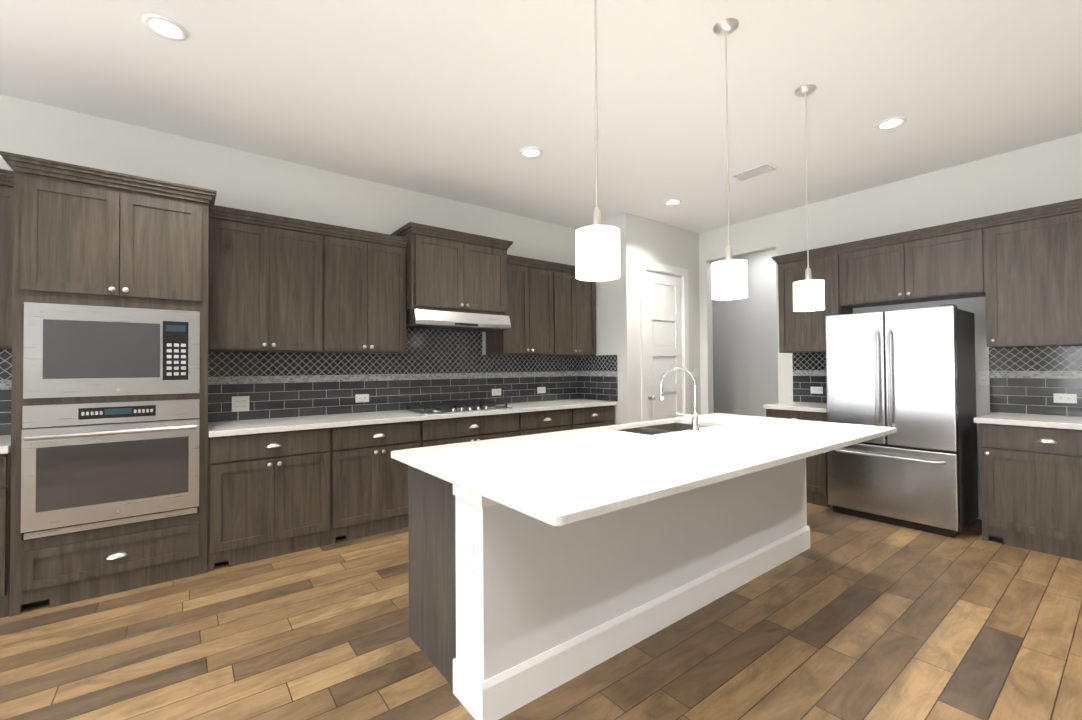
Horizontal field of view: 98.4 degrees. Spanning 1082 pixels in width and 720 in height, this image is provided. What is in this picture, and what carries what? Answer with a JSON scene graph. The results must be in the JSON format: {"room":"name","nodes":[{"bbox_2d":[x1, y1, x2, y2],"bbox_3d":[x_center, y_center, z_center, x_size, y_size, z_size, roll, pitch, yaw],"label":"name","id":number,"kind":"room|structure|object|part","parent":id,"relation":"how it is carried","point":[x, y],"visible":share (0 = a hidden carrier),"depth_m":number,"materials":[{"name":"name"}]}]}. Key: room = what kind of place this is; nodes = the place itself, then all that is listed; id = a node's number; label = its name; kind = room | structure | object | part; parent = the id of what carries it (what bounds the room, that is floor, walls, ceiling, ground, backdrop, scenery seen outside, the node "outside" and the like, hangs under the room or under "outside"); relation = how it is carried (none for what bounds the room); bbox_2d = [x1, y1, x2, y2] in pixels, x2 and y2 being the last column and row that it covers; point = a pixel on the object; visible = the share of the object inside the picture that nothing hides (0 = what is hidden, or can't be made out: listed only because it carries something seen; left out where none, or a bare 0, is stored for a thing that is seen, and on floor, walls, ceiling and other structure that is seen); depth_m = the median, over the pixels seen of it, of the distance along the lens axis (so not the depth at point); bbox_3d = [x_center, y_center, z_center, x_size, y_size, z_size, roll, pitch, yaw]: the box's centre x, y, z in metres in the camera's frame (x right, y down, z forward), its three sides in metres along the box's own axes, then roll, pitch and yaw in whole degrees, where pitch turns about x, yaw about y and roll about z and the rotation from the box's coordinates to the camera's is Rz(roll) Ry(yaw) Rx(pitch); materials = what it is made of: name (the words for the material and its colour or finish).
{"room":"kitchen","nodes":[
{"label":"kitchen","id":0,"kind":"room"},
{"bbox_2d":[0,94,577,435],"bbox_3d":[-2.048,-0.134,4.021,11.800,3.050,0.150,0,-1,-38],"label":"wall","id":1,"kind":"structure","parent":0,"point":[240,179],"depth_m":3.77,"materials":[{"name":"white paint"}]},
{"bbox_2d":[0,169,13,348],"bbox_3d":[-3.578,-0.582,2.520,1.141,1.023,0.367,0,-1,-38],"label":"upper cabinet","id":2,"kind":"object","parent":1,"relation":"attached to","point":[6,227],"visible":0.4,"depth_m":2.71,"materials":[{"name":"brown wood"}]},
{"bbox_2d":[208,209,335,352],"bbox_3d":[-2.122,-0.547,3.667,0.826,0.967,0.328,0,-1,-38],"label":"upper cabinet","id":3,"kind":"object","parent":1,"relation":"attached to","point":[279,284],"depth_m":3.52,"materials":[{"name":"brown wood"}]},
{"bbox_2d":[0,328,578,435],"bbox_3d":[-1.828,0.019,4.086,5.829,0.916,0.008,0,-1,-38],"label":"backsplash","id":4,"kind":"structure","parent":1,"relation":"attached to","point":[431,366],"depth_m":4.32,"materials":[{"name":"tile"}]},
{"bbox_2d":[232,396,248,411],"bbox_3d":[-2.355,0.343,3.662,0.116,0.118,0.008,0,-1,-38],"label":"electrical outlet","id":5,"kind":"object","parent":4,"relation":"attached to","point":[240,403],"visible":1,"depth_m":3.66,"materials":[{"name":"white plastic"}]},
{"bbox_2d":[355,394,368,402],"bbox_3d":[-1.618,0.346,4.230,0.118,0.072,0.008,0,-1,-38],"label":"electrical outlet","id":6,"kind":"object","parent":4,"relation":"attached to","point":[361,397],"visible":1,"depth_m":4.22,"materials":[{"name":"white plastic"}]},
{"bbox_2d":[492,389,500,395],"bbox_3d":[-0.485,0.351,5.103,0.118,0.072,0.008,0,-1,-38],"label":"electrical outlet","id":7,"kind":"object","parent":4,"relation":"attached to","point":[495,392],"visible":1,"depth_m":5.10,"materials":[{"name":"white plastic"}]},
{"bbox_2d":[537,387,545,392],"bbox_3d":[0.006,0.353,5.481,0.118,0.072,0.008,0,-1,-38],"label":"electrical outlet","id":8,"kind":"object","parent":4,"relation":"attached to","point":[541,389],"visible":1,"depth_m":5.48,"materials":[{"name":"white plastic"}]},
{"bbox_2d":[336,233,407,353],"bbox_3d":[-1.599,-0.545,4.070,0.764,0.967,0.328,0,-1,-38],"label":"upper cabinet","id":9,"kind":"object","parent":1,"relation":"attached to","point":[372,272],"depth_m":3.98,"materials":[{"name":"brown wood"}]},
{"bbox_2d":[392,229,511,316],"bbox_3d":[-0.862,-0.788,4.567,1.004,0.687,0.448,0,-1,-38],"label":"upper cabinet","id":10,"kind":"object","parent":1,"relation":"attached to","point":[446,272],"depth_m":4.35,"materials":[{"name":"brown wood"}]},
{"bbox_2d":[406,309,510,331],"bbox_3d":[-0.844,-0.373,4.540,0.990,0.133,0.499,0,-1,-38],"label":"range hood","id":11,"kind":"object","parent":10,"relation":"attached to","point":[433,319],"visible":0.91,"depth_m":4.33,"materials":[{"name":"silver metal"}]},
{"bbox_2d":[486,261,559,355],"bbox_3d":[-0.200,-0.539,5.148,0.753,0.967,0.328,0,-1,-38],"label":"upper cabinet","id":12,"kind":"object","parent":1,"relation":"attached to","point":[535,319],"depth_m":5.02,"materials":[{"name":"brown wood"}]},
{"bbox_2d":[560,269,595,355],"bbox_3d":[0.279,-0.537,5.517,0.726,0.967,0.328,0,-1,-38],"label":"upper cabinet","id":13,"kind":"object","parent":1,"relation":"attached to","point":[577,297],"depth_m":5.42,"materials":[{"name":"brown wood"}]},
{"bbox_2d":[0,503,1081,719],"bbox_3d":[0.587,1.353,0.592,11.800,0.060,8.750,0,-1,-38],"label":"floor","id":14,"kind":"structure","parent":0,"point":[845,617],"depth_m":2.20,"materials":[{"name":"brown wood"}]},
{"bbox_2d":[0,435,10,617],"bbox_3d":[-3.478,0.920,2.381,1.141,0.914,0.644,0,-1,-38],"label":"base cabinet","id":15,"kind":"object","parent":14,"relation":"on","point":[5,463],"visible":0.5,"depth_m":2.50,"materials":[{"name":"brown wood"}]},
{"bbox_2d":[0,151,216,616],"bbox_3d":[-2.670,0.141,2.986,0.943,2.478,0.714,0,-1,-38],"label":"tall cabinet","id":16,"kind":"object","parent":14,"relation":"on","point":[109,444],"visible":1,"depth_m":2.73,"materials":[{"name":"brown wood"}]},
{"bbox_2d":[207,427,342,571],"bbox_3d":[-2.022,0.946,3.522,0.818,0.875,0.614,0,-1,-38],"label":"base cabinet","id":17,"kind":"object","parent":14,"relation":"on","point":[280,486],"depth_m":3.26,"materials":[{"name":"brown wood"}]},
{"bbox_2d":[208,399,616,438],"bbox_3d":[-0.834,0.494,4.432,3.808,0.038,0.636,0,-1,-38],"label":"countertop","id":18,"kind":"structure","parent":17,"relation":"on","point":[305,423],"depth_m":3.89,"materials":[{"name":"white stone"}]},
{"bbox_2d":[343,419,430,540],"bbox_3d":[-1.471,0.949,3.946,0.849,0.875,0.614,0,-1,-38],"label":"base cabinet","id":19,"kind":"object","parent":14,"relation":"on","point":[375,484],"depth_m":3.69,"materials":[{"name":"brown wood"}]},
{"bbox_2d":[431,411,522,445],"bbox_3d":[-0.815,0.952,4.452,1.086,0.875,0.614,0,-1,-38],"label":"base cabinet","id":20,"kind":"object","parent":14,"relation":"on","point":[480,427],"depth_m":4.24,"materials":[{"name":"brown wood"}]},
{"bbox_2d":[523,407,574,434],"bbox_3d":[-0.146,0.954,4.968,0.754,0.875,0.614,0,-1,-38],"label":"base cabinet","id":21,"kind":"object","parent":14,"relation":"on","point":[534,422],"depth_m":4.75,"materials":[{"name":"brown wood"}]},
{"bbox_2d":[575,407,614,428],"bbox_3d":[0.412,0.957,5.397,0.653,0.875,0.614,0,-1,-38],"label":"base cabinet","id":22,"kind":"object","parent":14,"relation":"on","point":[585,417],"depth_m":5.15,"materials":[{"name":"brown wood"}]},
{"bbox_2d":[408,459,809,719],"bbox_3d":[0.628,0.913,2.845,2.720,0.884,0.765,0,-1,-38],"label":"kitchen island","id":23,"kind":"object","parent":14,"relation":"on","point":[540,564],"depth_m":2.07,"materials":[{"name":"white wood"}]},
{"bbox_2d":[464,537,473,572],"bbox_3d":[-0.281,0.757,1.815,0.008,0.118,0.072,0,-1,-38],"label":"outlet","id":24,"kind":"object","parent":23,"relation":"attached to","point":[468,541],"depth_m":1.81,"materials":[{"name":"white plastic"}]},
{"bbox_2d":[391,413,896,530],"bbox_3d":[0.772,0.452,2.627,2.830,0.030,1.280,0,-1,-38],"label":"island countertop","id":25,"kind":"structure","parent":23,"relation":"on","point":[557,479],"depth_m":2.04,"materials":[{"name":"white stone"}]},
{"bbox_2d":[615,423,710,434],"bbox_3d":[0.833,0.567,3.145,0.808,0.210,0.428,0,-1,-38],"label":"sink","id":26,"kind":"object","parent":25,"relation":"in","point":[650,428],"depth_m":3.37,"materials":[{"name":"silver metal"}]},
{"bbox_2d":[659,367,702,430],"bbox_3d":[0.870,0.242,2.926,0.206,0.398,0.173,0,-1,-38],"label":"faucet","id":27,"kind":"object","parent":25,"relation":"on","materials":[{"name":"silver metal"}]},
{"bbox_2d":[763,402,829,506],"bbox_3d":[2.703,0.911,4.725,0.644,0.914,0.590,0,-1,-38],"label":"base cabinet","id":28,"kind":"object","parent":14,"relation":"on","point":[816,479],"visible":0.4,"depth_m":4.43,"materials":[{"name":"brown wood"}]},
{"bbox_2d":[825,304,977,537],"bbox_3d":[3.103,0.470,4.057,0.772,1.772,0.890,0,-1,-38],"label":"refrigerator","id":29,"kind":"object","parent":14,"relation":"on","point":[909,375],"visible":0.88,"depth_m":3.78,"materials":[{"name":"grey metal"}]},
{"bbox_2d":[980,424,1081,560],"bbox_3d":[3.759,0.904,3.379,0.614,0.875,0.757,0,-1,-38],"label":"base cabinet","id":30,"kind":"object","parent":14,"relation":"on","point":[1031,481],"depth_m":3.28,"materials":[{"name":"brown wood"}]},
{"bbox_2d":[974,412,1081,431],"bbox_3d":[3.925,0.442,3.148,0.636,0.038,1.395,0,-1,-38],"label":"countertop","id":31,"kind":"structure","parent":30,"relation":"on","point":[1019,420],"depth_m":3.36,"materials":[{"name":"white stone"}]},
{"bbox_2d":[0,0,1081,232],"bbox_3d":[0.566,-1.767,0.638,11.800,0.080,8.750,0,-1,-38],"label":"ceiling","id":32,"kind":"structure","parent":0,"point":[462,100],"depth_m":2.90,"materials":[{"name":"white paint"}]},
{"bbox_2d":[142,14,187,40],"bbox_3d":[-1.902,-1.680,2.365,0.184,0.008,0.184,0,-1,-38],"label":"recessed light","id":33,"kind":"object","parent":32,"relation":"in","point":[164,27],"visible":1,"depth_m":2.36,"materials":[{"name":"white plastic"}]},
{"bbox_2d":[520,147,541,157],"bbox_3d":[-0.080,-1.672,3.769,0.184,0.008,0.184,0,-1,-38],"label":"recessed light","id":34,"kind":"object","parent":32,"relation":"in","point":[530,152],"visible":1,"depth_m":3.76,"materials":[{"name":"white plastic"}]},
{"bbox_2d":[575,0,619,280],"bbox_3d":[0.214,-1.013,1.811,0.170,1.387,0.170,0,-1,-38],"label":"pendant light","id":35,"kind":"object","parent":32,"relation":"hanging from","point":[597,242],"visible":1,"depth_m":1.74,"materials":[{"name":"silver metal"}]},
{"bbox_3d":[0.214,-1.087,1.812,0.124,1.239,0.124,0,-1,-38],"label":"stem","id":36,"kind":"part","parent":35,"relation":"part of","materials":[{"name":"silver metal"}]},
{"bbox_3d":[0.218,-0.407,1.802,0.170,0.176,0.170,0,-1,-38],"label":"lamp shade","id":37,"kind":"part","parent":35,"relation":"part of","materials":[{"name":"white glass"}]},
{"bbox_2d":[664,199,681,205],"bbox_3d":[1.391,-1.665,4.940,0.184,0.008,0.184,0,-1,-38],"label":"recessed light","id":38,"kind":"object","parent":32,"relation":"in","point":[671,202],"visible":1,"depth_m":4.94,"materials":[{"name":"white plastic"}]},
{"bbox_2d":[711,18,747,299],"bbox_3d":[0.951,-1.010,2.378,0.170,1.387,0.170,0,-1,-38],"label":"pendant light","id":39,"kind":"object","parent":32,"relation":"hanging from","point":[729,278],"visible":1,"depth_m":2.33,"materials":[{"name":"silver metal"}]},
{"bbox_3d":[0.951,-1.083,2.379,0.124,1.239,0.124,0,-1,-38],"label":"stem","id":40,"kind":"part","parent":39,"relation":"part of","materials":[{"name":"silver metal"}]},
{"bbox_3d":[0.955,-0.404,2.369,0.170,0.176,0.170,0,-1,-38],"label":"lamp shade","id":41,"kind":"part","parent":39,"relation":"part of","materials":[{"name":"white glass"}]},
{"bbox_2d":[729,162,781,182],"bbox_3d":[1.915,-1.679,4.195,0.220,0.010,0.380,0,-1,-38],"label":"ceiling vent","id":42,"kind":"object","parent":32,"relation":"in","point":[756,171],"visible":1,"depth_m":4.17,"materials":[{"name":"white metal"}]},
{"bbox_2d":[793,84,824,311],"bbox_3d":[1.672,-1.006,2.934,0.170,1.387,0.170,0,-1,-38],"label":"pendant light","id":43,"kind":"object","parent":32,"relation":"hanging from","point":[808,293],"visible":1,"depth_m":2.90,"materials":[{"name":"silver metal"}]},
{"bbox_3d":[1.671,-1.080,2.935,0.124,1.239,0.124,0,-1,-38],"label":"stem","id":44,"kind":"part","parent":43,"relation":"part of","materials":[{"name":"silver metal"}]},
{"bbox_3d":[1.676,-0.401,2.925,0.170,0.176,0.170,0,-1,-38],"label":"lamp shade","id":45,"kind":"part","parent":43,"relation":"part of","materials":[{"name":"white glass"}]},
{"bbox_2d":[875,117,906,130],"bbox_3d":[2.512,-1.696,3.355,0.184,0.008,0.184,0,-1,-38],"label":"recessed light","id":46,"kind":"object","parent":32,"relation":"in","point":[890,123],"visible":0.98,"depth_m":3.35,"materials":[{"name":"white plastic"}]},
{"bbox_2d":[589,213,633,424],"bbox_3d":[0.765,-0.130,5.588,0.110,3.050,0.800,0,-1,-38],"label":"wall","id":47,"kind":"structure","parent":0,"point":[614,319],"depth_m":5.31,"materials":[{"name":"white paint"}]},
{"bbox_2d":[579,355,617,401],"bbox_3d":[0.678,0.213,5.601,0.008,0.536,0.642,0,-1,-38],"label":"backsplash","id":48,"kind":"structure","parent":47,"relation":"attached to","point":[598,377],"depth_m":5.58,"materials":[{"name":"tile"}]},
{"bbox_2d":[632,214,700,421],"bbox_3d":[1.530,-0.133,5.742,1.290,3.050,0.110,0,-1,-38],"label":"wall","id":49,"kind":"structure","parent":0,"point":[690,248],"depth_m":5.72,"materials":[{"name":"white paint"}]},
{"bbox_2d":[646,271,682,420],"bbox_3d":[1.515,0.165,5.647,0.712,2.427,0.113,0,-1,-38],"label":"pantry door","id":50,"kind":"structure","parent":49,"relation":"in","point":[664,319],"depth_m":5.67,"materials":[{"name":"white wood"}]},
{"bbox_2d":[640,260,689,421],"bbox_3d":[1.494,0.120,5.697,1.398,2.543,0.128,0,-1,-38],"label":"door frame","id":51,"kind":"structure","parent":49,"relation":"attached to","point":[645,266],"depth_m":5.63,"materials":[{"name":"white wood"}]},
{"bbox_2d":[712,249,777,416],"bbox_3d":[5.145,-0.184,4.041,0.120,3.050,8.600,0,-1,-38],"label":"wall","id":52,"kind":"structure","parent":0,"point":[745,362],"depth_m":6.72,"materials":[{"name":"white paint"}]},
{"bbox_2d":[699,133,1081,519],"bbox_3d":[4.469,-0.193,3.084,0.120,3.050,7.910,0,-1,-38],"label":"wall","id":53,"kind":"structure","parent":0,"point":[1045,173],"depth_m":4.32,"materials":[{"name":"white paint"}]},
{"bbox_2d":[771,198,1081,352],"bbox_3d":[3.533,-0.611,3.896,0.367,1.023,3.025,0,-1,-38],"label":"upper cabinet","id":54,"kind":"object","parent":53,"relation":"attached to","point":[1020,271],"visible":0.88,"depth_m":3.75,"materials":[{"name":"brown wood"}]},
{"bbox_2d":[792,345,1081,416],"bbox_3d":[3.695,0.169,3.980,0.008,0.536,2.985,0,-1,-38],"label":"backsplash","id":55,"kind":"structure","parent":53,"relation":"attached to","point":[1027,380],"depth_m":3.75,"materials":[{"name":"tile"}]},
{"bbox_2d":[811,387,822,393],"bbox_3d":[2.927,0.320,4.960,0.008,0.072,0.118,0,-1,-38],"label":"electrical outlet","id":56,"kind":"object","parent":55,"relation":"attached to","point":[817,390],"visible":1,"depth_m":4.95,"materials":[{"name":"white plastic"}]},
{"bbox_2d":[978,371,989,384],"bbox_3d":[3.723,0.150,3.929,0.008,0.118,0.072,0,-1,-38],"label":"electrical outlet","id":57,"kind":"object","parent":55,"relation":"attached to","point":[983,378],"visible":1,"depth_m":3.93,"materials":[{"name":"white plastic"}]},
{"bbox_2d":[1053,393,1076,402],"bbox_3d":[4.001,0.292,3.567,0.008,0.072,0.118,0,-1,-38],"label":"electrical outlet","id":58,"kind":"object","parent":55,"relation":"attached to","point":[1064,398],"visible":1,"depth_m":3.57,"materials":[{"name":"white plastic"}]}
]}

